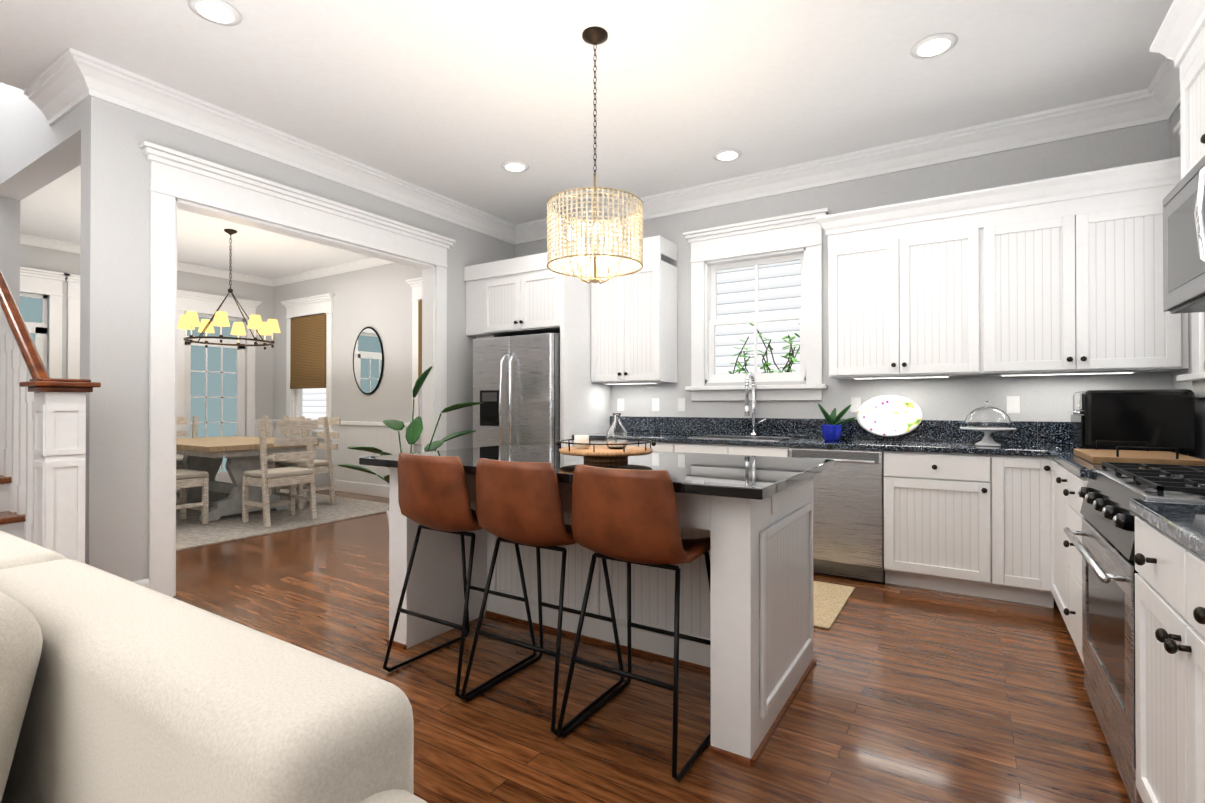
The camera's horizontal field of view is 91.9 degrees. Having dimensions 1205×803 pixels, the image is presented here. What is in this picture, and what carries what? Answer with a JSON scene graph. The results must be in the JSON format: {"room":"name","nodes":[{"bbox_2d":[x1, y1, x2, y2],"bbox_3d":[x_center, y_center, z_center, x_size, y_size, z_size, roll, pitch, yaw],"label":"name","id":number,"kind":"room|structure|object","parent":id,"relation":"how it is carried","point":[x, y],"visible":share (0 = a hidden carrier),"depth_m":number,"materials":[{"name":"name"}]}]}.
{"room":"kitchen","nodes":[
{"label":"kitchen","id":0,"kind":"room"},
{"bbox_2d":[0,85,139,581],"bbox_3d":[-4.784,-0.504,4.574,4.720,3.400,0.200,0,0,32],"label":"wall","id":1,"kind":"structure","parent":0,"point":[98,139],"depth_m":3.35,"materials":[{"name":"grey paint"}]},
{"bbox_2d":[20,292,47,369],"bbox_3d":[-6.582,-0.005,6.332,0.040,2.420,0.800,0,0,32],"label":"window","id":2,"kind":"structure","parent":1,"relation":"in","point":[39,330],"depth_m":6.62,"materials":[{"name":"white wood"}]},
{"bbox_2d":[23,61,87,125],"bbox_3d":[-3.154,-1.778,3.360,0.640,0.165,0.125,0,0,32],"label":"crown molding","id":3,"kind":"structure","parent":1,"relation":"attached to","point":[55,103],"depth_m":3.40,"materials":[{"name":"white wood"}]},
{"bbox_2d":[20,233,271,285],"bbox_3d":[-5.834,-1.790,7.330,0.070,0.100,3.210,0,0,32],"label":"crown molding","id":4,"kind":"structure","parent":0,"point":[25,239],"depth_m":7.77,"materials":[{"name":"white wood"}]},
{"bbox_2d":[140,114,515,579],"bbox_3d":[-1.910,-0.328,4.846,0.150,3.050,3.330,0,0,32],"label":"wall","id":5,"kind":"structure","parent":0,"point":[379,298],"depth_m":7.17,"materials":[{"name":"grey paint"}]},
{"bbox_2d":[134,579,148,587],"bbox_3d":[-2.134,1.125,4.468,0.168,0.140,2.896,0,0,32],"label":"baseboard","id":6,"kind":"structure","parent":5,"relation":"attached to","point":[144,582],"depth_m":3.43,"materials":[{"name":"white wood"}]},
{"bbox_2d":[56,48,515,243],"bbox_3d":[-1.912,-1.772,4.593,0.125,0.165,3.535,0,0,32],"label":"crown molding","id":7,"kind":"structure","parent":5,"relation":"attached to","point":[62,84],"depth_m":3.88,"materials":[{"name":"white wood"}]},
{"bbox_2d":[464,263,503,338],"bbox_3d":[-1.008,-0.968,5.846,0.305,0.660,0.738,0,0,32],"label":"upper cabinet","id":8,"kind":"object","parent":5,"relation":"attached to","point":[475,276],"depth_m":5.55,"materials":[{"name":"white wood"}]},
{"bbox_2d":[332,181,443,248],"bbox_3d":[-3.685,-2.959,5.608,5.850,3.480,0.180,0,0,32],"label":"wall","id":9,"kind":"structure","parent":0,"point":[343,194],"depth_m":4.85,"materials":[{"name":"grey paint"}]},
{"bbox_2d":[0,0,1173,278],"bbox_3d":[-2.982,-3.340,2.648,10.200,2.950,8.580,0,0,32],"label":"ceiling","id":10,"kind":"structure","parent":0,"point":[460,100],"depth_m":3.35,"materials":[{"name":"white paint"}]},
{"bbox_2d":[188,0,241,25],"bbox_3d":[-1.845,-1.858,2.774,0.215,0.012,0.215,0,0,8],"label":"recessed light","id":11,"kind":"object","parent":10,"relation":"in","point":[221,12],"depth_m":2.77,"materials":[{"name":"white plastic"}]},
{"bbox_2d":[177,229,280,349],"bbox_3d":[-4.009,-1.220,6.276,0.947,1.250,0.947,0,0,32],"label":"dining chandelier","id":12,"kind":"object","parent":10,"relation":"hanging from","point":[188,320],"visible":1,"depth_m":6.22,"materials":[{"name":"brown metal"}]},
{"bbox_2d":[501,161,528,171],"bbox_3d":[-0.689,-1.848,4.587,0.215,0.012,0.215,0,0,-7],"label":"recessed light","id":13,"kind":"object","parent":10,"relation":"in","point":[512,166],"depth_m":4.57,"materials":[{"name":"white glass"}]},
{"bbox_2d":[547,26,642,283],"bbox_3d":[-0.038,-1.232,2.955,0.489,1.263,0.489,0,0,32],"label":"pendant light","id":14,"kind":"object","parent":10,"relation":"hanging from","point":[595,35],"visible":1,"depth_m":2.83,"materials":[{"name":"glass crystal beads"},{"name":"aged brass"},{"name":"dark bronze"}]},
{"bbox_2d":[713,149,741,160],"bbox_3d":[0.939,-1.849,4.376,0.215,0.012,0.215,0,0,8],"label":"recessed light","id":15,"kind":"object","parent":10,"relation":"in","point":[724,154],"depth_m":4.36,"materials":[{"name":"white glass"}]},
{"bbox_2d":[910,33,957,58],"bbox_3d":[1.733,-1.856,3.048,0.215,0.012,0.215,0,0,8],"label":"recessed light","id":16,"kind":"object","parent":10,"relation":"in","point":[934,45],"depth_m":3.04,"materials":[{"name":"white plastic"}]},
{"bbox_2d":[173,486,1130,802],"bbox_3d":[-2.982,1.210,2.623,10.200,0.050,8.580,0,0,32],"label":"floor","id":17,"kind":"structure","parent":0,"point":[907,694],"depth_m":2.31,"materials":[{"name":"brown wood"}]},
{"bbox_2d":[0,270,100,562],"bbox_3d":[-4.629,-0.888,3.578,4.083,4.158,1.213,0,0,32],"label":"staircase","id":18,"kind":"structure","parent":17,"relation":"on","point":[42,452],"depth_m":2.96,"materials":[{"name":"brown wood"}]},
{"bbox_2d":[0,530,426,802],"bbox_3d":[-1.511,0.716,0.900,2.670,0.919,1.030,0,0,32],"label":"sofa","id":19,"kind":"object","parent":17,"relation":"on","point":[115,688],"visible":1,"depth_m":0.72,"materials":[{"name":"fabric"}]},
{"bbox_2d":[176,488,388,550],"bbox_3d":[-4.186,1.199,6.291,3.050,0.012,2.700,0,0,32],"label":"dining rug","id":20,"kind":"object","parent":17,"relation":"on","point":[192,531],"visible":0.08,"depth_m":5.83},
{"bbox_2d":[176,416,208,523],"bbox_3d":[-4.168,0.677,5.564,0.501,1.015,0.535,0,0,32],"label":"dining chair","id":21,"kind":"object","parent":20,"relation":"on","point":[185,478],"depth_m":5.63,"materials":[{"name":"wood"}]},
{"bbox_2d":[176,436,318,520],"bbox_3d":[-4.154,0.811,6.391,1.800,0.765,1.100,0,0,32],"label":"dining table","id":22,"kind":"object","parent":20,"relation":"on","point":[241,454],"visible":0.6,"depth_m":6.09,"materials":[{"name":"brown wood"}]},
{"bbox_2d":[242,416,323,526],"bbox_3d":[-3.174,0.678,5.774,0.535,1.015,0.501,0,0,32],"label":"dining chair","id":23,"kind":"object","parent":20,"relation":"on","point":[275,473],"depth_m":5.74,"materials":[{"name":"wood"}]},
{"bbox_2d":[324,417,340,503],"bbox_3d":[-3.412,0.684,6.761,0.501,1.015,0.535,0,0,32],"label":"dining chair","id":24,"kind":"object","parent":20,"relation":"on","point":[328,467],"depth_m":6.73,"materials":[{"name":"wood"}]},
{"bbox_2d":[338,366,481,528],"bbox_3d":[-1.541,0.455,4.601,1.198,1.483,1.129,0,0,32],"label":"floor plant","id":25,"kind":"object","parent":17,"relation":"on","point":[414,428],"visible":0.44,"depth_m":4.68,"materials":[{"name":"green plant"}]},
{"bbox_2d":[383,453,535,699],"bbox_3d":[-0.626,0.703,2.612,0.461,0.956,0.507,0,0,32],"label":"stool","id":26,"kind":"object","parent":17,"relation":"on","point":[433,492],"visible":0.88,"depth_m":2.42,"materials":[{"name":"leather"}]},
{"bbox_2d":[473,333,559,447],"bbox_3d":[-0.609,0.310,5.444,0.910,1.780,0.925,0,0,32],"label":"refrigerator","id":27,"kind":"object","parent":17,"relation":"on","point":[516,386],"visible":0.5,"depth_m":5.06,"materials":[{"name":"metal"}]},
{"bbox_2d":[460,458,623,735],"bbox_3d":[-0.229,0.701,2.361,0.461,0.956,0.507,0,0,32],"label":"stool","id":28,"kind":"object","parent":17,"relation":"on","point":[519,503],"visible":0.98,"depth_m":2.17,"materials":[{"name":"leather"}]},
{"bbox_2d":[387,467,815,766],"bbox_3d":[-0.042,0.743,2.760,1.842,0.885,0.928,0,0,32],"label":"kitchen island","id":29,"kind":"object","parent":17,"relation":"on","point":[749,613],"visible":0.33,"depth_m":2.56,"materials":[{"name":"white wood"}]},
{"bbox_2d":[359,444,833,499],"bbox_3d":[-0.048,0.282,2.716,1.930,0.034,1.100,0,0,32],"label":"island countertop","id":30,"kind":"structure","parent":29,"relation":"on","point":[746,476],"depth_m":2.40,"materials":[{"name":"black stone"}]},
{"bbox_2d":[556,438,655,461],"bbox_3d":[0.015,0.220,2.618,0.420,0.088,0.420,0,0,32],"label":"lazy susan tray","id":31,"kind":"object","parent":30,"relation":"on","point":[599,453],"visible":0.83,"depth_m":2.51,"materials":[{"name":"brown wood"}]},
{"bbox_2d":[574,435,588,448],"bbox_3d":[-0.093,0.181,2.616,0.066,0.060,0.066,0,0,32],"label":"candle","id":32,"kind":"object","parent":31,"relation":"on","point":[581,438],"visible":1,"depth_m":2.59,"materials":[{"name":"white wax"}]},
{"bbox_2d":[606,413,627,448],"bbox_3d":[0.065,0.132,2.623,0.100,0.158,0.100,0,0,32],"label":"glass jug","id":33,"kind":"object","parent":31,"relation":"on","point":[616,433],"visible":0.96,"depth_m":2.59,"materials":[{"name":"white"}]},
{"bbox_2d":[556,465,710,781],"bbox_3d":[0.165,0.700,2.113,0.461,0.956,0.507,0,0,32],"label":"stool","id":34,"kind":"object","parent":17,"relation":"on","point":[629,516],"visible":0.88,"depth_m":1.92,"materials":[{"name":"leather"}]},
{"bbox_2d":[590,439,681,451],"bbox_3d":[0.344,0.761,5.048,1.022,0.876,0.628,0,0,32],"label":"base cabinet","id":35,"kind":"object","parent":17,"relation":"on","point":[660,446],"depth_m":4.62,"materials":[{"name":"white wood"}]},
{"bbox_2d":[682,443,789,456],"bbox_3d":[1.070,0.758,4.590,0.942,0.876,0.628,0,0,32],"label":"base cabinet","id":36,"kind":"object","parent":17,"relation":"on","point":[773,451],"depth_m":4.28,"materials":[{"name":"white wood"}]},
{"bbox_2d":[813,581,854,629],"bbox_3d":[0.862,1.185,3.698,1.255,0.012,0.800,0,0,32],"label":"mat","id":37,"kind":"object","parent":17,"relation":"on","point":[830,600],"visible":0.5,"depth_m":3.43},
{"bbox_2d":[789,447,884,582],"bbox_3d":[1.696,0.758,4.137,0.592,0.870,0.633,0,0,32],"label":"dishwasher","id":38,"kind":"object","parent":17,"relation":"on","point":[848,526],"visible":0.6,"depth_m":3.86,"materials":[{"name":"silver metal"}]},
{"bbox_2d":[883,451,1005,600],"bbox_3d":[2.247,0.754,3.848,0.642,0.876,0.628,0,0,32],"label":"base cabinet","id":39,"kind":"object","parent":17,"relation":"on","point":[978,525],"depth_m":3.58,"materials":[{"name":"white wood"}]},
{"bbox_2d":[1006,455,1053,607],"bbox_3d":[2.567,0.753,3.646,0.362,0.876,0.628,0,0,32],"label":"base cabinet","id":40,"kind":"object","parent":17,"relation":"on","point":[1028,478],"depth_m":3.36,"materials":[{"name":"white wood"}]},
{"bbox_2d":[572,416,1074,456],"bbox_3d":[1.573,0.226,4.267,3.937,0.184,0.642,0,0,32],"label":"countertop","id":41,"kind":"structure","parent":40,"relation":"on","point":[930,435],"depth_m":4.18,"materials":[{"name":"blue stone"}]},
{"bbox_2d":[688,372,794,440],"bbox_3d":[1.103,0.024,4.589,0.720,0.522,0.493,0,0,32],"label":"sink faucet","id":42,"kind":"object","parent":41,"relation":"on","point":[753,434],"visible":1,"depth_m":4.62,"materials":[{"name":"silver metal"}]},
{"bbox_2d":[818,404,854,440],"bbox_3d":[1.698,0.149,4.237,0.259,0.268,0.147,0,0,32],"label":"plant pot","id":43,"kind":"object","parent":41,"relation":"on","point":[832,430],"visible":1,"depth_m":4.21,"materials":[{"name":"blue ceramic"}]},
{"bbox_2d":[856,395,921,440],"bbox_3d":[2.064,0.118,4.199,0.426,0.325,0.107,0,0,32],"label":"platter","id":44,"kind":"object","parent":41,"relation":"on","point":[889,415],"visible":1,"depth_m":4.19,"materials":[{"name":"white ceramic"}]},
{"bbox_2d":[960,401,1016,445],"bbox_3d":[2.451,0.138,3.707,0.304,0.285,0.304,0,0,32],"label":"cake stand","id":45,"kind":"object","parent":41,"relation":"on","point":[987,420],"visible":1,"depth_m":3.63,"materials":[{"name":"clear glass"}]},
{"bbox_2d":[1051,459,1062,616],"bbox_3d":[2.627,0.749,2.842,0.638,0.876,0.710,0,0,32],"label":"base cabinet","id":46,"kind":"object","parent":17,"relation":"on","point":[1056,468],"depth_m":3.12,"materials":[{"name":"white wood"}]},
{"bbox_2d":[1039,445,1204,558],"bbox_3d":[1.948,0.212,1.779,0.647,0.184,4.403,0,0,32],"label":"countertop","id":47,"kind":"structure","parent":46,"relation":"on","point":[1182,523],"depth_m":1.45,"materials":[{"name":"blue stone"}]},
{"bbox_2d":[1068,389,1194,455],"bbox_3d":[2.911,0.107,3.239,0.463,0.340,0.440,0,0,32],"label":"toaster oven","id":48,"kind":"object","parent":47,"relation":"on","point":[1163,418],"visible":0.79,"depth_m":3.05,"materials":[{"name":"black metal"}]},
{"bbox_2d":[1073,440,1204,465],"bbox_3d":[2.458,0.235,2.696,0.370,0.078,0.560,0,0,32],"label":"cutting board","id":49,"kind":"object","parent":47,"relation":"on","point":[1100,456],"visible":0.96,"depth_m":2.55,"materials":[{"name":"brown wood"}]},
{"bbox_2d":[1063,466,1088,664],"bbox_3d":[2.340,0.746,2.387,0.638,0.876,0.489,0,0,32],"label":"base cabinet","id":50,"kind":"object","parent":17,"relation":"on","point":[1072,503],"depth_m":2.57,"materials":[{"name":"white wood"}]},
{"bbox_2d":[1064,462,1204,802],"bbox_3d":[1.930,0.693,1.845,0.657,0.915,0.856,0,0,32],"label":"range","id":51,"kind":"object","parent":17,"relation":"on","point":[1106,548],"visible":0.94,"depth_m":1.86,"materials":[{"name":"metal"}]},
{"bbox_2d":[1134,516,1204,802],"bbox_3d":[1.488,0.739,1.037,0.638,0.876,0.972,0,0,32],"label":"base cabinet","id":52,"kind":"object","parent":17,"relation":"on","point":[1170,664],"depth_m":1.36,"materials":[{"name":"white wood"}]},
{"bbox_2d":[336,120,1167,445],"bbox_3d":[-0.733,-0.320,6.197,10.200,3.050,0.150,0,0,32],"label":"wall","id":53,"kind":"structure","parent":0,"point":[1043,398],"depth_m":4.25,"materials":[{"name":"grey paint"}]},
{"bbox_2d":[184,312,244,482],"bbox_3d":[-5.435,0.005,8.150,0.040,2.420,0.800,0,0,32],"label":"french door","id":54,"kind":"structure","parent":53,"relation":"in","point":[221,476],"depth_m":8.23,"materials":[{"name":"white wood"}]},
{"bbox_2d":[271,419,285,453],"bbox_3d":[-4.803,0.743,8.652,0.390,0.950,0.030,0,0,32],"label":"trim","id":55,"kind":"structure","parent":53,"relation":"attached to","point":[274,434],"depth_m":8.72,"materials":[{"name":"white wood"}]},
{"bbox_2d":[292,389,322,427],"bbox_3d":[-4.125,-0.419,8.337,0.880,1.570,0.150,0,0,32],"label":"window","id":56,"kind":"structure","parent":53,"relation":"in","point":[297,394],"depth_m":8.53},
{"bbox_2d":[290,313,325,388],"bbox_3d":[-4.157,-0.701,8.245,0.862,1.037,0.038,0,0,32],"label":"shades","id":57,"kind":"object","parent":53,"relation":"attached to","point":[308,354],"depth_m":8.24,"materials":[{"name":"brown fabric"}]},
{"bbox_2d":[272,257,394,286],"bbox_3d":[-3.033,-1.788,7.525,4.600,0.100,0.070,0,0,32],"label":"crown molding","id":58,"kind":"structure","parent":53,"relation":"attached to","point":[368,262],"depth_m":7.96,"materials":[{"name":"white wood"}]},
{"bbox_2d":[353,327,383,394],"bbox_3d":[-3.039,-0.528,7.546,0.621,0.881,0.024,0,0,32],"label":"mirror","id":59,"kind":"object","parent":53,"relation":"attached to","point":[368,359],"visible":0.98,"depth_m":7.53,"materials":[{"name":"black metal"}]},
{"bbox_2d":[332,421,412,497],"bbox_3d":[-3.010,0.737,7.521,1.650,0.950,0.030,0,0,32],"label":"trim","id":60,"kind":"structure","parent":53,"relation":"attached to","point":[382,436],"depth_m":7.59,"materials":[{"name":"white wood"}]},
{"bbox_2d":[418,299,421,377],"bbox_3d":[-2.177,-0.757,6.996,0.055,0.937,0.038,0,0,32],"label":"shades","id":61,"kind":"object","parent":53,"relation":"attached to","point":[419,302],"depth_m":7.00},
{"bbox_2d":[420,387,421,418],"bbox_3d":[-1.799,-0.427,6.869,0.880,1.570,0.150,0,0,32],"label":"window","id":62,"kind":"structure","parent":53,"relation":"in","point":[421,387],"depth_m":7.04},
{"bbox_2d":[488,250,604,338],"bbox_3d":[-0.542,-0.969,5.552,0.913,0.660,0.738,0,0,32],"label":"upper cabinet","id":63,"kind":"object","parent":53,"relation":"attached to","point":[525,297],"depth_m":5.19,"materials":[{"name":"white wood"}]},
{"bbox_2d":[617,399,623,410],"bbox_3d":[0.172,0.031,5.530,0.072,0.116,0.008,0,0,32],"label":"outlet","id":64,"kind":"object","parent":53,"relation":"attached to","point":[620,402],"depth_m":5.53,"materials":[{"name":"white plastic"}]},
{"bbox_2d":[588,259,676,386],"bbox_3d":[0.281,-0.686,5.261,0.704,1.030,0.347,0,0,32],"label":"upper cabinet","id":65,"kind":"object","parent":53,"relation":"attached to","point":[618,330],"depth_m":5.10,"materials":[{"name":"white wood"}]},
{"bbox_2d":[652,398,658,410],"bbox_3d":[0.485,0.030,5.333,0.072,0.116,0.008,0,0,32],"label":"outlet","id":66,"kind":"object","parent":53,"relation":"attached to","point":[655,401],"depth_m":5.33,"materials":[{"name":"white plastic"}]},
{"bbox_2d":[678,398,684,410],"bbox_3d":[0.705,0.029,5.194,0.072,0.116,0.008,0,0,32],"label":"outlet","id":67,"kind":"object","parent":53,"relation":"attached to","point":[681,401],"depth_m":5.19,"materials":[{"name":"white plastic"}]},
{"bbox_2d":[705,248,805,382],"bbox_3d":[1.297,-0.692,4.918,0.860,1.060,0.150,0,0,32],"label":"window","id":68,"kind":"structure","parent":53,"relation":"in","point":[711,267],"depth_m":4.93,"materials":[{"name":"white wood"}]},
{"bbox_2d":[514,89,1143,244],"bbox_3d":[1.139,-1.770,4.862,5.000,0.165,0.125,0,0,32],"label":"crown molding","id":69,"kind":"structure","parent":53,"relation":"attached to","point":[1126,110],"depth_m":4.22,"materials":[{"name":"white wood"}]},
{"bbox_2d":[850,397,860,411],"bbox_3d":[1.923,0.025,4.426,0.072,0.116,0.008,0,0,32],"label":"outlet","id":70,"kind":"object","parent":53,"relation":"attached to","point":[855,401],"depth_m":4.42,"materials":[{"name":"white plastic"}]},
{"bbox_2d":[828,217,998,378],"bbox_3d":[2.145,-0.657,4.086,1.002,0.960,0.348,0,0,32],"label":"upper cabinet","id":71,"kind":"object","parent":53,"relation":"attached to","point":[912,303],"depth_m":3.91,"materials":[{"name":"white wood"}]},
{"bbox_2d":[1007,396,1019,412],"bbox_3d":[2.752,0.022,3.903,0.072,0.116,0.008,0,0,32],"label":"outlet","id":72,"kind":"object","parent":53,"relation":"attached to","point":[1013,404],"depth_m":3.90,"materials":[{"name":"white plastic"}]},
{"bbox_2d":[999,193,1188,375],"bbox_3d":[2.882,-0.660,3.621,1.028,0.960,0.348,0,0,32],"label":"upper cabinet","id":73,"kind":"object","parent":53,"relation":"attached to","point":[1062,275],"depth_m":3.43,"materials":[{"name":"white wood"}]},
{"bbox_2d":[1168,107,1204,454],"bbox_3d":[1.220,-0.355,-0.125,0.150,3.050,8.400,0,0,32],"label":"wall","id":74,"kind":"structure","parent":0,"point":[1174,141],"depth_m":3.22,"materials":[{"name":"grey paint"}]},
{"bbox_2d":[1144,57,1179,123],"bbox_3d":[1.152,-1.797,0.032,0.125,0.165,8.280,0,0,32],"label":"crown molding","id":75,"kind":"structure","parent":74,"relation":"attached to","point":[1162,96],"depth_m":3.39,"materials":[{"name":"white wood"}]},
{"bbox_2d":[1150,0,1204,179],"bbox_3d":[1.605,-0.799,1.024,0.417,1.210,2.750,0,0,32],"label":"upper cabinet","id":76,"kind":"object","parent":74,"relation":"attached to","point":[1179,39],"visible":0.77,"depth_m":2.09,"materials":[{"name":"white wood"}]},
{"bbox_2d":[1163,155,1204,313],"bbox_3d":[2.054,-0.555,1.774,0.459,0.440,0.856,0,0,32],"label":"over-the-range microwave","id":77,"kind":"object","parent":76,"relation":"attached to","point":[1184,245],"visible":1,"depth_m":2.00,"materials":[{"name":"metal"}]},
{"label":"outside","id":78,"kind":"structure","parent":0,"visible":0},
{"bbox_2d":[20,260,800,471],"bbox_3d":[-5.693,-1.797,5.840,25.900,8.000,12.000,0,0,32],"label":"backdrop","id":79,"kind":"structure","parent":78,"point":[779,288],"depth_m":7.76,"materials":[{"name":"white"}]},
{"bbox_2d":[728,323,799,373],"bbox_3d":[1.663,-0.288,5.957,0.869,1.051,0.746,0,0,32],"label":"plant","id":80,"kind":"object","parent":79,"relation":"on","point":[766,364],"visible":0.27,"depth_m":5.94,"materials":[{"name":"green plant"}]}
]}

